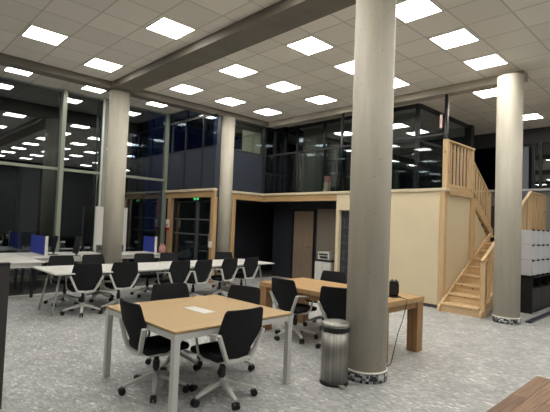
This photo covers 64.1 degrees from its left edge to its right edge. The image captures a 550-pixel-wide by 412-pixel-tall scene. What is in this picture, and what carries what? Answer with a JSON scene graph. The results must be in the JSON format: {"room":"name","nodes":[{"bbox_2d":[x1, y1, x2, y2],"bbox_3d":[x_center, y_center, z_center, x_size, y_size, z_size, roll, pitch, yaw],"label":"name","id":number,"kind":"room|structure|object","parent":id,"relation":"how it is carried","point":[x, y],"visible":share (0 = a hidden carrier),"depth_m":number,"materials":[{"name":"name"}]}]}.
{"room":"open-plan office","nodes":[
{"label":"open-plan office","id":0,"kind":"room"},
{"bbox_2d":[0,65,183,114],"bbox_3d":[-7.021,-3.396,9.045,12.100,0.300,2.350,4,-3,-44],"label":"ceiling","id":1,"kind":"structure","parent":0,"point":[37,80],"depth_m":11.53,"materials":[{"name":"tile"}]},
{"bbox_2d":[4,67,32,75],"bbox_3d":[-5.944,-3.148,10.217,0.540,0.013,0.540,4,-3,-44],"label":"recessed light","id":2,"kind":"object","parent":1,"relation":"in","point":[8,69],"visible":0.59,"depth_m":10.28,"materials":[{"name":"white plastic"}]},
{"bbox_2d":[0,0,280,80],"bbox_3d":[-2.041,-3.395,1.792,9.180,0.500,14.400,4,-3,-44],"label":"ceiling","id":3,"kind":"structure","parent":0,"point":[114,31],"depth_m":7.22,"materials":[{"name":"tile"}]},
{"bbox_2d":[21,25,68,45],"bbox_3d":[-4.023,-2.976,7.678,0.600,0.013,0.600,4,-3,-44],"label":"recessed light","id":4,"kind":"object","parent":3,"relation":"in","point":[33,32],"visible":1,"depth_m":7.66,"materials":[{"name":"white plastic"}]},
{"bbox_2d":[83,57,123,71],"bbox_3d":[-3.539,-2.902,9.050,0.600,0.013,0.600,4,-3,-44],"label":"recessed light","id":5,"kind":"object","parent":3,"relation":"in","point":[97,63],"visible":1,"depth_m":9.03,"materials":[{"name":"white plastic"}]},
{"bbox_2d":[145,16,195,39],"bbox_3d":[-1.714,-2.906,7.199,0.600,0.013,0.600,4,-3,-44],"label":"recessed light","id":6,"kind":"object","parent":3,"relation":"in","point":[165,26],"visible":1,"depth_m":7.17,"materials":[{"name":"white plastic"}]},
{"bbox_2d":[112,0,355,92],"bbox_3d":[1.437,-3.046,5.155,0.520,0.660,14.400,4,-3,-44],"label":"beam","id":7,"kind":"structure","parent":3,"relation":"attached to","point":[283,16],"depth_m":7.17,"materials":[{"name":"paint"}]},
{"bbox_2d":[167,115,221,274],"bbox_3d":[-2.435,-0.225,13.025,0.360,4.640,2.590,4,-3,-44],"label":"wall","id":8,"kind":"structure","parent":0,"point":[210,165],"depth_m":12.52,"materials":[{"name":"grey paint"}]},
{"bbox_2d":[165,188,216,192],"bbox_3d":[-2.504,-0.450,12.834,0.130,0.070,2.570,4,-3,-44],"label":"trim","id":9,"kind":"structure","parent":8,"relation":"attached to","point":[202,189],"depth_m":12.65,"materials":[{"name":"beige wood"}]},
{"bbox_2d":[173,200,209,276],"bbox_3d":[-2.418,0.966,12.788,0.113,2.245,2.090,4,-3,-44],"label":"door","id":10,"kind":"structure","parent":8,"relation":"in","point":[197,219],"depth_m":12.69,"materials":[{"name":"black metal"}]},
{"bbox_2d":[166,191,216,197],"bbox_3d":[-2.502,-0.329,12.850,0.070,0.170,2.550,4,-3,-44],"label":"trim","id":11,"kind":"structure","parent":8,"relation":"attached to","point":[195,193],"depth_m":12.70,"materials":[{"name":"brown wood"}]},
{"bbox_2d":[169,110,217,188],"bbox_3d":[-2.490,-1.696,12.976,0.074,2.430,2.590,4,-3,-44],"label":"window","id":12,"kind":"structure","parent":8,"relation":"in","point":[203,116],"depth_m":13.00,"materials":[{"name":"grey metal"}]},
{"bbox_2d":[232,151,262,192],"bbox_3d":[-0.851,-0.995,13.134,1.220,1.170,0.060,4,-3,-44],"label":"wall","id":13,"kind":"structure","parent":0,"point":[247,168],"depth_m":13.12,"materials":[{"name":"grey paint"}]},
{"bbox_2d":[234,120,266,193],"bbox_3d":[-0.790,-1.442,13.180,1.320,2.070,0.100,4,-3,-44],"label":"window","id":14,"kind":"structure","parent":13,"relation":"in","point":[264,132],"depth_m":13.54,"materials":[{"name":"black metal"}]},
{"bbox_2d":[241,130,260,153],"bbox_3d":[-0.718,-1.947,13.383,0.730,0.640,0.030,4,-3,-44],"label":"window blind","id":15,"kind":"object","parent":14,"relation":"attached to","point":[251,141],"visible":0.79,"depth_m":13.37,"materials":[{"name":"beige fabric"}]},
{"bbox_2d":[265,128,287,192],"bbox_3d":[0.024,-1.459,13.967,0.940,2.230,0.100,4,-3,-44],"label":"window","id":16,"kind":"structure","parent":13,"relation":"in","point":[285,145],"depth_m":14.17,"materials":[{"name":"black metal"}]},
{"bbox_2d":[170,110,331,146],"bbox_3d":[-0.004,-2.752,15.829,7.340,0.500,2.350,4,-3,-44],"label":"ceiling","id":17,"kind":"structure","parent":0,"point":[181,115],"depth_m":14.55,"materials":[{"name":"tile"}]},
{"bbox_2d":[267,127,347,145],"bbox_3d":[1.629,-2.645,15.565,5.350,0.610,0.300,4,-3,-44],"label":"beam","id":18,"kind":"structure","parent":17,"relation":"attached to","point":[328,140],"depth_m":14.79,"materials":[{"name":"black metal"}]},
{"bbox_2d":[186,197,336,203],"bbox_3d":[1.534,-0.207,13.025,5.940,0.190,8.110,4,-3,-44],"label":"floor","id":19,"kind":"structure","parent":0,"point":[201,198],"depth_m":13.92,"materials":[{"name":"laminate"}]},
{"bbox_2d":[440,94,448,138],"bbox_3d":[3.696,-1.413,9.607,0.189,2.070,0.068,1,-3,32],"label":"steel post","id":20,"kind":"object","parent":19,"relation":"on","point":[446,116],"visible":0.68,"depth_m":9.58,"materials":[{"name":"black"}]},
{"bbox_2d":[442,139,475,197],"bbox_3d":[4.171,-0.807,9.900,1.480,1.180,0.130,4,-3,-44],"label":"guard rail","id":21,"kind":"object","parent":19,"relation":"on","point":[456,190],"visible":0.93,"depth_m":9.82,"materials":[{"name":"brown wood"}]},
{"bbox_2d":[0,270,549,411],"bbox_3d":[0.615,1.986,6.049,19.500,0.100,16.850,4,-3,-44],"label":"floor","id":22,"kind":"structure","parent":0,"point":[465,363],"depth_m":5.12,"materials":[{"name":"carpet"}]},
{"bbox_2d":[0,262,10,408],"bbox_3d":[-2.679,1.074,3.333,1.100,1.250,0.400,4,-3,-44],"label":"cabinet","id":23,"kind":"object","parent":22,"relation":"on","point":[4,266],"depth_m":3.68,"materials":[{"name":"grey laminate"}]},
{"bbox_2d":[0,253,25,288],"bbox_3d":[-6.276,1.452,9.695,1.110,0.730,1.230,4,-3,-44],"label":"office desk","id":24,"kind":"object","parent":22,"relation":"on","point":[1,254],"visible":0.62,"depth_m":9.70,"materials":[{"name":"white laminate"}]},
{"bbox_2d":[0,257,44,297],"bbox_3d":[-5.417,1.449,8.807,1.110,0.730,1.200,4,-3,-44],"label":"office desk","id":25,"kind":"object","parent":22,"relation":"on","point":[16,262],"visible":0.98,"depth_m":8.81,"materials":[{"name":"white laminate"}]},
{"bbox_2d":[16,252,82,289],"bbox_3d":[-5.346,1.516,10.407,1.180,0.730,1.500,4,-3,-44],"label":"office desk","id":26,"kind":"object","parent":22,"relation":"on","point":[27,254],"visible":0.44,"depth_m":10.09,"materials":[{"name":"white laminate"}]},
{"bbox_2d":[30,235,48,255],"bbox_3d":[-5.580,0.914,10.366,0.060,0.450,1.175,4,-3,-44],"label":"divider","id":27,"kind":"object","parent":26,"relation":"on","point":[39,244],"visible":1,"depth_m":10.27,"materials":[{"name":"blue fabric"}]},
{"bbox_2d":[48,235,58,254],"bbox_3d":[-5.259,0.929,10.421,0.180,0.450,0.540,4,-3,-36],"label":"monitor","id":28,"kind":"object","parent":26,"relation":"on","point":[55,238],"visible":0.98,"depth_m":10.36,"materials":[{"name":"black plastic"}]},
{"bbox_2d":[72,236,81,255],"bbox_3d":[-4.667,0.948,10.312,0.180,0.450,0.540,4,-3,-36],"label":"monitor","id":29,"kind":"object","parent":26,"relation":"on","point":[77,243],"visible":0.95,"depth_m":10.28,"materials":[{"name":"black plastic"}]},
{"bbox_2d":[44,255,80,306],"bbox_3d":[-3.970,1.407,8.340,0.663,0.884,0.674,4,-3,-42],"label":"swivel chair","id":30,"kind":"object","parent":22,"relation":"on","point":[58,260],"visible":0.54,"depth_m":8.39,"materials":[{"name":"black fabric"}]},
{"bbox_2d":[60,263,103,317],"bbox_3d":[-3.306,1.400,7.531,0.663,0.884,0.674,4,-3,-34],"label":"swivel chair","id":31,"kind":"object","parent":22,"relation":"on","point":[85,279],"visible":1,"depth_m":7.34,"materials":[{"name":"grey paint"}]},
{"bbox_2d":[82,254,113,302],"bbox_3d":[-3.547,1.445,8.877,0.674,0.884,0.663,0,-3,42],"label":"swivel chair","id":32,"kind":"object","parent":22,"relation":"on","point":[89,258],"visible":0.38,"depth_m":8.96,"materials":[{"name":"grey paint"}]},
{"bbox_2d":[96,98,105,252],"bbox_3d":[-4.855,-0.531,12.195,0.056,5.000,0.056,4,-3,-44],"label":"downpipe","id":33,"kind":"object","parent":22,"relation":"on","point":[104,107],"visible":0.66,"depth_m":12.21,"materials":[{"name":"grey metal"}]},
{"bbox_2d":[32,262,170,316],"bbox_3d":[-3.051,1.521,8.293,2.500,0.733,1.230,4,-3,-44],"label":"table","id":34,"kind":"object","parent":22,"relation":"on","point":[64,270],"visible":0.64,"depth_m":7.81,"materials":[{"name":"white laminate"}]},
{"bbox_2d":[93,206,127,261],"bbox_3d":[-4.574,1.006,12.171,0.900,1.950,0.320,4,-3,-44],"label":"whiteboard","id":35,"kind":"object","parent":22,"relation":"on","point":[99,211],"visible":0.38,"depth_m":11.98,"materials":[{"name":"white"}]},
{"bbox_2d":[100,89,129,290],"bbox_3d":[-3.747,-0.385,10.289,0.448,4.640,0.448,4,-3,-44],"label":"concrete column","id":36,"kind":"structure","parent":22,"relation":"on","point":[118,123],"depth_m":10.12,"materials":[{"name":"grey concrete"}]},
{"bbox_2d":[98,262,139,310],"bbox_3d":[-2.852,1.436,7.982,0.663,0.884,0.674,4,-3,-38],"label":"swivel chair","id":37,"kind":"object","parent":22,"relation":"on","point":[123,275],"visible":0.77,"depth_m":7.79,"materials":[{"name":"black fabric"}]},
{"bbox_2d":[122,251,165,278],"bbox_3d":[-3.745,1.641,11.990,1.550,0.730,0.950,4,-3,-44],"label":"office desk","id":38,"kind":"object","parent":22,"relation":"on","point":[130,254],"visible":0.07,"depth_m":11.90,"materials":[{"name":"white laminate"}]},
{"bbox_2d":[143,236,156,252],"bbox_3d":[-3.514,1.073,12.337,0.060,0.450,0.695,4,-3,-44],"label":"divider","id":39,"kind":"object","parent":38,"relation":"on","point":[150,243],"visible":0.86,"depth_m":12.29,"materials":[{"name":"blue fabric"}]},
{"bbox_2d":[130,253,160,296],"bbox_3d":[-2.775,1.504,9.618,0.663,0.884,0.674,4,-3,-34],"label":"swivel chair","id":40,"kind":"object","parent":22,"relation":"on","point":[138,257],"visible":0.56,"depth_m":9.70,"materials":[{"name":"black fabric"}]},
{"bbox_2d":[118,298,189,402],"bbox_3d":[-1.175,1.353,4.323,0.674,0.884,0.663,4,-3,-42],"label":"swivel chair","id":41,"kind":"object","parent":22,"relation":"on","point":[132,319],"visible":0.84,"depth_m":4.15,"materials":[{"name":"black fabric"}]},
{"bbox_2d":[160,252,178,275],"bbox_3d":[-2.316,1.545,10.177,0.663,0.884,0.674,4,-3,-44],"label":"swivel chair","id":42,"kind":"object","parent":22,"relation":"on","point":[169,256],"visible":0.2,"depth_m":10.38,"materials":[{"name":"black fabric"}]},
{"bbox_2d":[145,283,200,370],"bbox_3d":[-1.115,1.387,5.102,0.663,0.884,0.674,4,-3,-34],"label":"swivel chair","id":43,"kind":"object","parent":22,"relation":"on","point":[166,291],"visible":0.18,"depth_m":5.27,"materials":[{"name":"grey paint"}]},
{"bbox_2d":[155,260,190,283],"bbox_3d":[-2.054,1.492,8.624,0.674,0.884,0.663,0,-3,41],"label":"swivel chair","id":44,"kind":"object","parent":22,"relation":"on","point":[178,271],"visible":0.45,"depth_m":8.46,"materials":[{"name":"black fabric"}]},
{"bbox_2d":[166,197,217,282],"bbox_3d":[-2.487,0.919,12.757,0.120,2.330,2.400,4,-3,-44],"label":"door surround","id":45,"kind":"object","parent":22,"relation":"on","point":[170,212],"visible":0.79,"depth_m":11.95,"materials":[{"name":"brown wood"}]},
{"bbox_2d":[102,295,292,411],"bbox_3d":[-0.813,1.458,4.628,1.420,0.732,1.370,4,-3,-44],"label":"meeting table","id":46,"kind":"object","parent":22,"relation":"on","point":[168,318],"visible":0.93,"depth_m":4.47,"materials":[{"name":"brown wood"}]},
{"bbox_2d":[184,306,214,313],"bbox_3d":[-0.796,1.087,4.597,0.372,0.006,0.152,0,-3,43],"label":"flap","id":47,"kind":"object","parent":46,"relation":"on","point":[193,308],"visible":1,"depth_m":4.57,"materials":[{"name":"white plastic"}]},
{"bbox_2d":[184,259,212,296],"bbox_3d":[-1.679,1.522,8.999,0.674,0.884,0.663,1,-3,36],"label":"swivel chair","id":48,"kind":"object","parent":22,"relation":"on","point":[202,269],"visible":0.77,"depth_m":8.86,"materials":[{"name":"black fabric"}]},
{"bbox_2d":[161,259,274,285],"bbox_3d":[-1.316,1.660,10.075,2.440,0.733,1.200,4,-3,-44],"label":"table","id":49,"kind":"object","parent":22,"relation":"on","point":[216,263],"visible":0.34,"depth_m":10.06,"materials":[{"name":"white laminate"}]},
{"bbox_2d":[204,258,237,296],"bbox_3d":[-1.204,1.562,9.556,0.674,0.884,0.663,0,-3,37],"label":"swivel chair","id":50,"kind":"object","parent":22,"relation":"on","point":[229,266],"visible":0.82,"depth_m":9.41,"materials":[{"name":"black fabric"}]},
{"bbox_2d":[215,116,234,274],"bbox_3d":[-1.457,-0.207,12.531,0.452,4.640,0.452,4,-3,-44],"label":"concrete column","id":51,"kind":"structure","parent":22,"relation":"on","point":[228,123],"depth_m":12.36,"materials":[{"name":"grey concrete"}]},
{"bbox_2d":[212,252,237,289],"bbox_3d":[-1.215,1.623,11.066,0.663,0.884,0.674,3,-2,-22],"label":"swivel chair","id":52,"kind":"object","parent":22,"relation":"on","point":[218,255],"visible":0.4,"depth_m":11.28,"materials":[{"name":"black fabric"}]},
{"bbox_2d":[189,306,264,410],"bbox_3d":[-0.501,1.373,4.174,0.663,0.884,0.674,4,-3,-43],"label":"swivel chair","id":53,"kind":"object","parent":22,"relation":"on","point":[239,329],"visible":0.96,"depth_m":4.01,"materials":[{"name":"black fabric"}]},
{"bbox_2d":[197,285,259,374],"bbox_3d":[-0.519,1.410,5.110,0.663,0.884,0.674,1,-3,31],"label":"swivel chair","id":54,"kind":"object","parent":22,"relation":"on","point":[249,294],"visible":0.2,"depth_m":5.35,"materials":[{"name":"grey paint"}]},
{"bbox_2d":[230,199,235,257],"bbox_3d":[-1.266,0.962,12.643,0.140,2.330,0.140,4,-3,-44],"label":"timber post","id":55,"kind":"object","parent":22,"relation":"on","point":[233,209],"visible":0.39,"depth_m":12.59,"materials":[{"name":"brown wood"}]},
{"bbox_2d":[226,257,258,293],"bbox_3d":[-0.772,1.600,10.085,0.674,0.884,0.663,0,-3,38],"label":"swivel chair","id":56,"kind":"object","parent":22,"relation":"on","point":[250,265],"visible":0.6,"depth_m":9.92,"materials":[{"name":"black fabric"}]},
{"bbox_2d":[270,277,317,343],"bbox_3d":[0.287,1.496,6.472,0.663,0.884,0.674,0,-3,44],"label":"swivel chair","id":57,"kind":"object","parent":22,"relation":"on","point":[284,291],"visible":0.88,"depth_m":6.28,"materials":[{"name":"grey paint"}]},
{"bbox_2d":[303,270,345,330],"bbox_3d":[0.837,1.550,7.282,0.663,0.884,0.674,1,-3,36],"label":"swivel chair","id":58,"kind":"object","parent":22,"relation":"on","point":[332,276],"visible":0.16,"depth_m":7.49,"materials":[{"name":"grey paint"}]},
{"bbox_2d":[314,259,334,279],"bbox_3d":[1.464,1.856,12.220,0.470,0.720,0.620,4,-3,-44],"label":"base cabinet","id":59,"kind":"object","parent":22,"relation":"on","point":[320,265],"visible":0.51,"depth_m":12.09,"materials":[{"name":"white laminate"}]},
{"bbox_2d":[318,251,334,259],"bbox_3d":[1.448,1.389,12.248,0.365,0.215,0.400,4,-3,-44],"label":"printer","id":60,"kind":"object","parent":59,"relation":"on","point":[323,255],"visible":0.84,"depth_m":12.11,"materials":[{"name":"white plastic"}]},
{"bbox_2d":[316,286,346,348],"bbox_3d":[0.884,1.495,5.876,0.663,0.884,0.674,1,-3,24],"label":"swivel chair","id":61,"kind":"object","parent":22,"relation":"on","point":[332,300],"visible":0.34,"depth_m":5.64,"materials":[{"name":"grey paint"}]},
{"bbox_2d":[319,318,350,388],"bbox_3d":[0.649,1.556,4.680,0.342,0.653,0.323,1,-3,30],"label":"pedal bin","id":62,"kind":"object","parent":22,"relation":"on","point":[335,332],"visible":1,"depth_m":4.56,"materials":[{"name":"silver metal"}]},
{"bbox_2d":[259,277,423,362],"bbox_3d":[0.896,1.593,6.510,1.040,0.745,2.260,4,-3,-44],"label":"dining table","id":63,"kind":"object","parent":22,"relation":"on","point":[309,287],"visible":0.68,"depth_m":6.05,"materials":[{"name":"brown wood"}]},
{"bbox_2d":[388,279,400,297],"bbox_3d":[1.605,1.109,5.931,0.190,0.228,0.190,1,-2,17],"label":"speaker","id":64,"kind":"object","parent":63,"relation":"on","point":[393,284],"visible":0.99,"depth_m":5.87},
{"bbox_2d":[390,284,398,293],"bbox_3d":[1.625,1.113,5.892,0.151,0.120,0.062,3,-3,-28],"label":"grille","id":65,"kind":"object","parent":64,"relation":"attached to","point":[394,288],"depth_m":5.87,"materials":[{"name":"black plastic"}]},
{"bbox_2d":[346,0,396,383],"bbox_3d":[1.094,-0.411,4.999,0.494,4.640,0.494,4,-3,-44],"label":"concrete column","id":66,"kind":"structure","parent":22,"relation":"on","point":[375,20],"depth_m":4.80,"materials":[{"name":"concrete"}]},
{"bbox_2d":[437,191,447,305],"bbox_3d":[3.581,0.933,9.387,0.125,2.500,0.120,4,-3,-44],"label":"timber post","id":67,"kind":"object","parent":22,"relation":"on","point":[443,194],"visible":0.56,"depth_m":9.35,"materials":[{"name":"brown wood"}]},
{"bbox_2d":[437,162,545,318],"bbox_3d":[4.862,0.590,10.558,4.139,3.376,1.860,4,-3,-44],"label":"wooden staircase","id":68,"kind":"structure","parent":22,"relation":"on","point":[473,286],"depth_m":9.70,"materials":[{"name":"brown wood"}]},
{"bbox_2d":[469,198,475,259],"bbox_3d":[4.605,0.536,10.251,0.140,1.440,0.075,4,-3,-44],"label":"timber post","id":69,"kind":"object","parent":68,"relation":"attached to","point":[472,200],"visible":1,"depth_m":10.21,"materials":[{"name":"brown wood"}]},
{"bbox_2d":[492,73,523,324],"bbox_3d":[4.412,-0.150,8.302,0.488,4.640,0.488,4,-3,-44],"label":"concrete column","id":70,"kind":"structure","parent":22,"relation":"on","point":[510,86],"depth_m":8.13,"materials":[{"name":"concrete"}]},
{"bbox_2d":[486,376,549,411],"bbox_3d":[1.492,1.444,2.044,1.500,0.730,0.900,4,-3,-44],"label":"table","id":71,"kind":"object","parent":22,"relation":"on","point":[534,396],"visible":1,"depth_m":2.48,"materials":[{"name":"brown wood"}]},
{"bbox_2d":[520,273,549,313],"bbox_3d":[5.880,1.914,9.925,1.930,0.760,0.420,4,-3,-44],"label":"base cabinet","id":72,"kind":"object","parent":22,"relation":"on","point":[535,291],"visible":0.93,"depth_m":9.26,"materials":[{"name":"black wood"}]},
{"bbox_2d":[521,229,549,276],"bbox_3d":[5.936,1.035,9.951,1.802,0.998,0.385,4,-3,-44],"label":"storage boxes","id":73,"kind":"object","parent":72,"relation":"on","point":[535,244],"visible":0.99,"depth_m":9.38,"materials":[{"name":"grey plastic"}]},
{"bbox_2d":[525,311,549,322],"bbox_3d":[6.628,2.313,10.034,5.300,0.030,0.100,4,-3,-44],"label":"trim","id":74,"kind":"structure","parent":22,"relation":"on","point":[546,314],"depth_m":8.59,"materials":[{"name":"grey metal"}]},
{"bbox_2d":[271,202,336,278],"bbox_3d":[1.069,1.057,13.135,0.115,2.360,3.200,4,-3,-44],"label":"wall","id":75,"kind":"structure","parent":0,"point":[282,221],"depth_m":13.68,"materials":[{"name":"black paint"}]},
{"bbox_2d":[290,210,315,278],"bbox_3d":[0.832,1.173,13.281,0.100,2.120,0.920,4,-3,-44],"label":"door","id":76,"kind":"structure","parent":75,"relation":"in","point":[303,221],"depth_m":13.28,"materials":[{"name":"brown wood"}]},
{"bbox_2d":[302,127,322,191],"bbox_3d":[1.224,-1.397,14.370,0.350,2.230,0.550,4,-3,-44],"label":"column","id":77,"kind":"structure","parent":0,"point":[313,137],"depth_m":14.20,"materials":[{"name":"beige"}]},
{"bbox_2d":[175,198,494,271],"bbox_3d":[1.370,1.056,12.834,5.100,2.360,7.750,4,-3,-44],"label":"wall","id":78,"kind":"structure","parent":0,"point":[253,237],"depth_m":14.84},
{"bbox_2d":[232,193,336,201],"bbox_3d":[0.175,-0.256,12.100,1.340,0.170,2.910,4,-3,-44],"label":"trim","id":79,"kind":"structure","parent":78,"relation":"attached to","point":[323,197],"depth_m":12.71,"materials":[{"name":"brown wood"}]},
{"bbox_2d":[340,210,348,283],"bbox_3d":[2.039,1.024,11.137,0.060,2.340,0.980,4,-3,-44],"label":"tiled wall","id":80,"kind":"structure","parent":0,"point":[345,213],"depth_m":11.35,"materials":[{"name":"tile"}]},
{"bbox_2d":[143,0,549,141],"bbox_3d":[5.144,-2.839,8.739,9.800,0.500,14.400,4,-3,-44],"label":"ceiling","id":81,"kind":"structure","parent":0,"point":[518,31],"depth_m":8.65,"materials":[{"name":"tile"}]},
{"bbox_2d":[0,53,268,126],"bbox_3d":[-5.370,-3.162,8.797,14.150,0.660,0.300,4,-3,-44],"label":"beam","id":82,"kind":"structure","parent":81,"relation":"attached to","point":[6,60],"depth_m":10.02,"materials":[{"name":"paint"}]},
{"bbox_2d":[169,83,203,94],"bbox_3d":[-2.117,-2.789,10.495,0.600,0.013,0.600,4,-3,-44],"label":"recessed light","id":83,"kind":"object","parent":81,"relation":"in","point":[187,89],"visible":1,"depth_m":10.47,"materials":[{"name":"white plastic"}]},
{"bbox_2d":[215,97,245,105],"bbox_3d":[-1.162,-2.715,11.418,0.600,0.013,0.600,4,-3,-44],"label":"recessed light","id":84,"kind":"object","parent":81,"relation":"in","point":[230,101],"visible":1,"depth_m":11.39,"materials":[{"name":"white plastic"}]},
{"bbox_2d":[218,63,258,77],"bbox_3d":[-0.761,-2.793,9.094,0.600,0.013,0.600,4,-3,-44],"label":"recessed light","id":85,"kind":"object","parent":81,"relation":"in","point":[236,70],"visible":1,"depth_m":9.07,"materials":[{"name":"white plastic"}]},
{"bbox_2d":[253,108,282,115],"bbox_3d":[-0.208,-2.642,12.342,0.600,0.013,0.600,4,-3,-44],"label":"recessed light","id":86,"kind":"object","parent":81,"relation":"in","point":[266,111],"visible":1,"depth_m":12.31,"materials":[{"name":"white plastic"}]},
{"bbox_2d":[265,80,301,92],"bbox_3d":[0.193,-2.720,10.017,0.600,0.013,0.600,4,-3,-44],"label":"recessed light","id":87,"kind":"object","parent":81,"relation":"in","point":[283,86],"visible":1,"depth_m":10.00,"materials":[{"name":"white plastic"}]},
{"bbox_2d":[286,35,333,55],"bbox_3d":[0.608,-2.797,7.678,0.600,0.013,0.600,4,-3,-44],"label":"recessed light","id":88,"kind":"object","parent":81,"relation":"in","point":[309,45],"visible":1,"depth_m":7.66,"materials":[{"name":"white plastic"}]},
{"bbox_2d":[304,95,337,104],"bbox_3d":[1.148,-2.646,10.940,0.600,0.013,0.600,4,-3,-44],"label":"recessed light","id":89,"kind":"object","parent":81,"relation":"in","point":[321,99],"visible":1,"depth_m":10.92,"materials":[{"name":"white plastic"}]},
{"bbox_2d":[333,60,353,74],"bbox_3d":[1.563,-2.724,8.601,0.600,0.013,0.600,4,-3,-44],"label":"recessed light","id":90,"kind":"object","parent":81,"relation":"in","point":[348,67],"visible":0.49,"depth_m":8.61,"materials":[{"name":"white plastic"}]},
{"bbox_2d":[269,70,527,128],"bbox_3d":[2.388,-2.519,11.110,0.270,0.160,7.160,4,-3,-44],"label":"beam","id":91,"kind":"structure","parent":81,"relation":"attached to","point":[489,82],"depth_m":10.06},
{"bbox_2d":[394,77,410,87],"bbox_3d":[2.518,-2.650,9.524,0.600,0.013,0.600,4,-3,-44],"label":"recessed light","id":92,"kind":"object","parent":81,"relation":"in","point":[398,82],"visible":0.49,"depth_m":9.46,"materials":[{"name":"white plastic"}]},
{"bbox_2d":[396,0,443,22],"bbox_3d":[1.978,-2.802,6.262,0.600,0.013,0.600,4,-3,-44],"label":"recessed light","id":93,"kind":"object","parent":81,"relation":"in","point":[407,11],"visible":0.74,"depth_m":6.25,"materials":[{"name":"white plastic"}]},
{"bbox_2d":[428,27,479,49],"bbox_3d":[2.932,-2.728,7.185,0.600,0.013,0.600,4,-3,-44],"label":"recessed light","id":94,"kind":"object","parent":81,"relation":"in","point":[462,36],"visible":1,"depth_m":7.16,"materials":[{"name":"white plastic"}]},
{"bbox_2d":[472,88,496,97],"bbox_3d":[4.855,-2.545,9.879,0.600,0.013,0.600,4,-3,-44],"label":"recessed light","id":95,"kind":"object","parent":81,"relation":"in","point":[492,92],"visible":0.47,"depth_m":9.91,"materials":[{"name":"white plastic"}]},
{"bbox_2d":[462,53,507,70],"bbox_3d":[3.887,-2.654,8.108,0.600,0.013,0.600,4,-3,-44],"label":"recessed light","id":96,"kind":"object","parent":81,"relation":"in","point":[491,60],"visible":1,"depth_m":8.09,"materials":[{"name":"white plastic"}]},
{"bbox_2d":[523,113,543,120],"bbox_3d":[6.815,-2.392,11.816,0.600,0.013,0.600,4,-3,-44],"label":"recessed light","id":97,"kind":"object","parent":81,"relation":"in","point":[534,115],"visible":0.59,"depth_m":11.74,"materials":[{"name":"white plastic"}]},
{"bbox_2d":[260,127,464,193],"bbox_3d":[2.428,-1.344,14.526,3.100,2.230,6.500,4,-3,-44],"label":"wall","id":98,"kind":"structure","parent":0,"point":[431,157],"depth_m":14.81,"materials":[{"name":"black glass"}]},
{"bbox_2d":[288,103,420,191],"bbox_3d":[1.980,-1.430,12.562,0.080,2.250,4.600,4,-3,-44],"label":"window","id":99,"kind":"structure","parent":98,"relation":"in","point":[417,106],"depth_m":12.53,"materials":[{"name":"black metal"}]},
{"bbox_2d":[420,104,473,186],"bbox_3d":[4.713,-1.346,12.033,3.120,2.250,0.200,4,-3,-44],"label":"window","id":100,"kind":"structure","parent":98,"relation":"in","point":[469,129],"depth_m":12.74,"materials":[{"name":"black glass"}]},
{"bbox_2d":[334,191,439,304],"bbox_3d":[2.575,0.936,10.445,0.100,2.500,2.800,4,-3,-44],"label":"wall","id":101,"kind":"structure","parent":0,"point":[414,221],"depth_m":9.84,"materials":[{"name":"paint"}]},
{"bbox_2d":[232,188,449,195],"bbox_3d":[1.205,-0.380,11.031,1.400,0.070,5.880,4,-3,-44],"label":"trim","id":102,"kind":"structure","parent":101,"relation":"attached to","point":[421,189],"depth_m":11.57,"materials":[{"name":"beige wood"}]},
{"bbox_2d":[339,113,344,190],"bbox_3d":[1.756,-1.410,11.538,0.080,2.070,0.078,4,-3,-44],"label":"steel post","id":103,"kind":"object","parent":102,"relation":"on","point":[343,114],"visible":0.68,"depth_m":11.51,"materials":[{"name":"black metal"}]},
{"bbox_2d":[266,133,443,193],"bbox_3d":[1.692,-0.974,11.482,0.040,1.190,5.570,4,-3,-44],"label":"glass balustrade","id":104,"kind":"object","parent":102,"relation":"on","point":[440,134],"visible":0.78,"depth_m":11.57,"materials":[{"name":"black"}]},
{"bbox_2d":[445,194,485,301],"bbox_3d":[4.519,1.033,10.242,2.420,2.440,0.025,4,-3,-44],"label":"wall","id":105,"kind":"structure","parent":0,"point":[458,207],"depth_m":9.82,"materials":[{"name":"beige paint"}]},
{"bbox_2d":[474,127,549,149],"bbox_3d":[7.854,-2.335,13.064,0.150,0.950,16.850,4,-3,-44],"label":"wall","id":106,"kind":"structure","parent":0,"point":[535,135],"depth_m":13.24,"materials":[{"name":"grey paint"}]},
{"bbox_2d":[474,143,549,189],"bbox_3d":[19.177,-3.930,16.473,6.040,14.020,21.000,4,-3,-44],"label":"brick building","id":107,"kind":"structure","parent":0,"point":[484,159],"depth_m":20.99,"materials":[{"name":"black"}]},
{"bbox_2d":[480,191,549,230],"bbox_3d":[7.725,1.009,12.930,0.150,2.950,16.850,4,-3,-44],"label":"wall","id":108,"kind":"structure","parent":0,"point":[547,193],"depth_m":12.76,"materials":[{"name":"grey paint"}]},
{"bbox_2d":[475,143,549,191],"bbox_3d":[7.762,-1.156,12.971,0.180,1.420,16.850,4,-3,-44],"label":"window","id":109,"kind":"structure","parent":108,"relation":"in","point":[540,188],"depth_m":12.97,"materials":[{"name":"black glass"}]},
{"bbox_2d":[522,147,528,196],"bbox_3d":[7.349,-1.018,13.301,0.040,1.500,0.600,4,-3,-44],"label":"roller blind","id":110,"kind":"object","parent":109,"relation":"attached to","point":[525,171],"visible":0.21,"depth_m":13.13,"materials":[{"name":"grey fabric"}]},
{"label":"outside","id":111,"kind":"structure","parent":0,"visible":0},
{"bbox_2d":[0,230,172,276],"bbox_3d":[-6.797,2.421,21.243,100.000,0.280,80.000,4,-3,-44],"label":"ground","id":112,"kind":"structure","parent":111,"point":[152,233],"depth_m":22.44,"materials":[{"name":"grey carpet"}]},
{"bbox_2d":[13,167,40,252],"bbox_3d":[-8.268,0.345,14.610,0.550,3.220,0.500,4,-3,-44],"label":"pillar","id":113,"kind":"structure","parent":112,"relation":"on","point":[28,183],"depth_m":14.42,"materials":[{"name":"grey concrete"}]},
{"bbox_2d":[0,78,169,280],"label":"window","id":114,"kind":"structure","parent":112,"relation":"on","point":[29,114],"depth_m":24.71,"materials":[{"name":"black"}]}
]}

